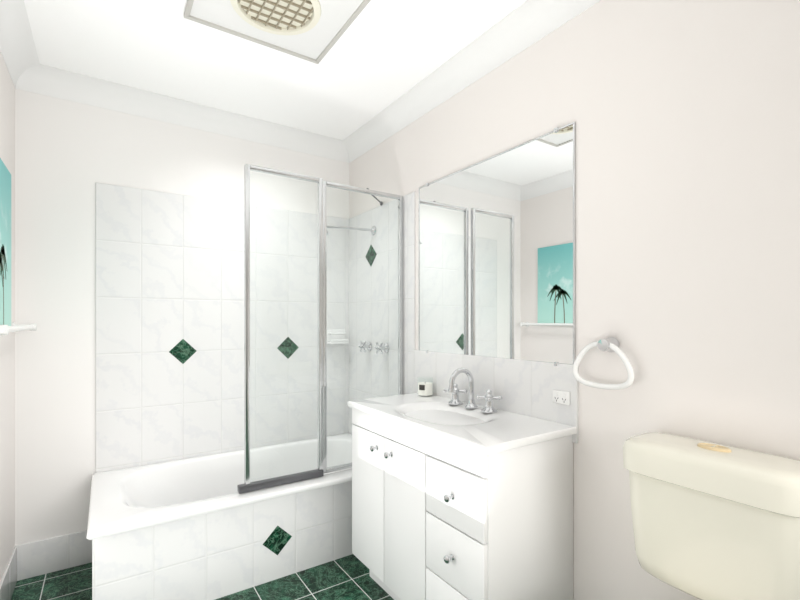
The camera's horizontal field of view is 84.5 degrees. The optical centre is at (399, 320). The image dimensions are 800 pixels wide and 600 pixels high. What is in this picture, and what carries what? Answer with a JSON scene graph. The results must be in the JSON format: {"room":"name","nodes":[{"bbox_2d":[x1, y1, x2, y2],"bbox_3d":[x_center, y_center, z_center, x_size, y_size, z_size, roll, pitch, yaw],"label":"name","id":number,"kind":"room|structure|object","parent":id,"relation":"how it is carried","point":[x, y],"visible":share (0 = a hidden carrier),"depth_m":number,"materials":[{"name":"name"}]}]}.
{"room":"bathroom","nodes":[
{"label":"bathroom","id":0,"kind":"room"},
{"bbox_2d":[0,51,14,581],"bbox_3d":[-0.633,0.014,0.207,0.120,2.400,4.370,0,0,-34],"label":"wall","id":1,"kind":"structure","parent":0,"point":[7,361],"depth_m":1.92,"materials":[{"name":"white paint"}]},
{"bbox_2d":[0,158,10,325],"bbox_3d":[-1.556,-0.298,1.707,0.014,0.665,0.450,0,0,-34],"label":"picture frame","id":2,"kind":"object","parent":1,"relation":"attached to","point":[5,246],"visible":1,"depth_m":1.79,"materials":[{"name":"teal fabric"}]},
{"bbox_2d":[0,545,19,599],"bbox_3d":[-0.612,1.131,0.293,0.011,0.165,4.250,0,0,-34],"label":"baseboard","id":3,"kind":"structure","parent":1,"relation":"attached to","point":[11,575],"depth_m":1.93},
{"bbox_2d":[0,322,36,334],"bbox_3d":[-1.520,0.029,1.719,0.086,0.048,0.758,0,0,-34],"label":"towel rail","id":4,"kind":"object","parent":1,"relation":"attached to","point":[7,329],"visible":0.98,"depth_m":1.66,"materials":[{"name":"white plastic"}]},
{"bbox_2d":[0,0,43,93],"bbox_3d":[-0.575,-1.136,0.318,0.100,0.100,4.250,0,0,-34],"label":"crown molding","id":5,"kind":"structure","parent":1,"relation":"attached to","point":[18,50],"depth_m":1.86,"materials":[{"name":"white paint"}]},
{"bbox_2d":[15,89,348,545],"bbox_3d":[-1.107,0.014,2.591,1.986,2.400,0.120,0,0,-34],"label":"wall","id":6,"kind":"structure","parent":0,"point":[68,154],"depth_m":2.17,"materials":[{"name":"white paint"}]},
{"bbox_2d":[20,530,91,579],"bbox_3d":[-1.656,1.131,2.144,0.277,0.165,0.011,0,0,-34],"label":"baseboard","id":7,"kind":"structure","parent":6,"relation":"attached to","point":[39,557],"depth_m":2.13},
{"bbox_2d":[40,65,343,159],"bbox_3d":[-1.048,-1.136,2.498,1.500,0.100,0.100,0,0,-34],"label":"crown molding","id":8,"kind":"structure","parent":6,"relation":"attached to","point":[58,83],"depth_m":2.41,"materials":[{"name":"white paint"}]},
{"bbox_2d":[95,182,348,472],"bbox_3d":[-0.945,0.257,2.621,1.429,1.915,0.010,0,0,-34],"label":"tiles","id":9,"kind":"structure","parent":6,"relation":"attached to","point":[169,326],"depth_m":2.50,"materials":[{"name":"white tile"}]},
{"bbox_2d":[327,330,348,344],"bbox_3d":[-0.415,0.108,2.927,0.144,0.100,0.075,0,0,-34],"label":"soap holder","id":10,"kind":"object","parent":9,"relation":"attached to","point":[332,336],"depth_m":2.92,"materials":[{"name":"white ceramic"}]},
{"bbox_2d":[11,554,393,599],"bbox_3d":[0.109,1.274,0.776,1.986,0.120,4.490,0,0,-34],"label":"floor","id":11,"kind":"structure","parent":0,"point":[347,577],"depth_m":2.01,"materials":[{"name":"tile"}]},
{"bbox_2d":[87,433,352,599],"bbox_3d":[-0.737,0.989,2.294,1.440,0.450,0.764,0,0,-34],"label":"bathtub","id":12,"kind":"object","parent":11,"relation":"on","point":[198,528],"visible":0.71,"depth_m":2.01,"materials":[{"name":"white plastic"}]},
{"bbox_2d":[237,164,402,493],"bbox_3d":[-0.411,0.021,2.302,0.899,1.483,0.278,0,0,-34],"label":"screen","id":13,"kind":"object","parent":12,"relation":"on","point":[323,468],"visible":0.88,"depth_m":2.16,"materials":[{"name":"clear glass"}]},
{"bbox_2d":[348,393,576,599],"bbox_3d":[0.181,0.794,1.806,0.474,0.840,0.909,0,0,-34],"label":"bathroom vanity","id":14,"kind":"object","parent":11,"relation":"on","point":[455,502],"visible":0.96,"depth_m":1.53,"materials":[{"name":"white laminate"}]},
{"bbox_2d":[417,377,432,395],"bbox_3d":[0.126,0.328,2.207,0.080,0.090,0.079,0,0,-34],"label":"candle","id":15,"kind":"object","parent":14,"relation":"on","point":[425,388],"visible":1,"depth_m":2.18,"materials":[{"name":"white wax"}]},
{"bbox_2d":[443,368,501,412],"bbox_3d":[0.273,0.286,1.879,0.168,0.175,0.291,0,0,-34],"label":"faucet","id":16,"kind":"object","parent":14,"relation":"on","point":[488,397],"visible":1,"depth_m":1.87,"materials":[{"name":"silver metal"}]},
{"bbox_2d":[623,432,799,599],"bbox_3d":[0.604,0.767,0.996,0.672,0.894,0.406,0,0,-34],"label":"toilet","id":17,"kind":"object","parent":11,"relation":"on","point":[713,521],"visible":1,"depth_m":1.06,"materials":[{"name":"beige ceramic"}]},
{"bbox_2d":[24,0,526,139],"bbox_3d":[0.109,-1.246,0.776,1.986,0.120,4.490,0,0,-34],"label":"ceiling","id":18,"kind":"structure","parent":0,"point":[380,55],"depth_m":1.97,"materials":[{"name":"white paint"}]},
{"bbox_2d":[184,0,370,63],"bbox_3d":[-0.450,-1.177,1.622,0.555,0.017,0.555,0,0,-34],"label":"ceiling vent","id":19,"kind":"object","parent":18,"relation":"in","point":[313,31],"visible":1,"depth_m":1.72,"materials":[{"name":"grey plastic"}]},
{"bbox_2d":[349,0,799,599],"bbox_3d":[0.918,0.014,1.245,0.120,2.400,4.370,0,0,-34],"label":"wall","id":20,"kind":"structure","parent":0,"point":[683,116],"depth_m":1.34,"materials":[{"name":"white paint"}]},
{"bbox_2d":[349,191,414,433],"bbox_3d":[-0.136,0.257,2.702,0.010,1.915,0.775,0,0,-34],"label":"tiles","id":21,"kind":"structure","parent":20,"relation":"attached to","point":[408,285],"depth_m":2.67,"materials":[{"name":"white tile"}]},
{"bbox_2d":[327,226,375,234],"bbox_3d":[-0.312,-0.545,2.635,0.360,0.089,0.055,0,0,-34],"label":"towel rail","id":22,"kind":"object","parent":21,"relation":"attached to","point":[373,229],"depth_m":2.66,"materials":[{"name":"white metal"}]},
{"bbox_2d":[359,341,388,353],"bbox_3d":[-0.168,0.159,2.674,0.077,0.069,0.269,0,0,-34],"label":"faucet","id":23,"kind":"object","parent":21,"relation":"attached to","point":[377,348],"depth_m":2.60,"materials":[{"name":"silver metal"}]},
{"bbox_2d":[338,0,600,162],"bbox_3d":[0.793,-1.136,1.234,0.100,0.100,4.250,0,0,-34],"label":"crown molding","id":24,"kind":"structure","parent":20,"relation":"attached to","point":[521,27],"depth_m":1.97,"materials":[{"name":"white paint"}]},
{"bbox_2d":[414,350,577,443],"bbox_3d":[0.355,0.295,1.968,0.010,0.278,0.986,0,0,-34],"label":"tiles","id":25,"kind":"structure","parent":20,"relation":"attached to","point":[525,387],"depth_m":1.81,"materials":[{"name":"white tile"}]},
{"bbox_2d":[553,390,569,404],"bbox_3d":[0.586,0.278,1.603,0.012,0.048,0.070,0,0,-34],"label":"outlet","id":26,"kind":"object","parent":25,"relation":"attached to","point":[561,397],"visible":1,"depth_m":1.60,"materials":[{"name":"white plastic"}]},
{"bbox_2d":[419,122,574,365],"bbox_3d":[0.361,-0.274,1.958,0.010,0.884,0.938,0,0,-34],"label":"mirror","id":27,"kind":"object","parent":20,"relation":"attached to","point":[497,255],"visible":0.94,"depth_m":1.84,"materials":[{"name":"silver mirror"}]},
{"bbox_2d":[573,337,633,389],"bbox_3d":[0.673,0.137,1.453,0.054,0.171,0.212,0,0,-34],"label":"towel ring","id":28,"kind":"object","parent":20,"relation":"attached to","point":[609,344],"visible":1,"depth_m":1.43,"materials":[{"name":"white plastic"}]}
]}

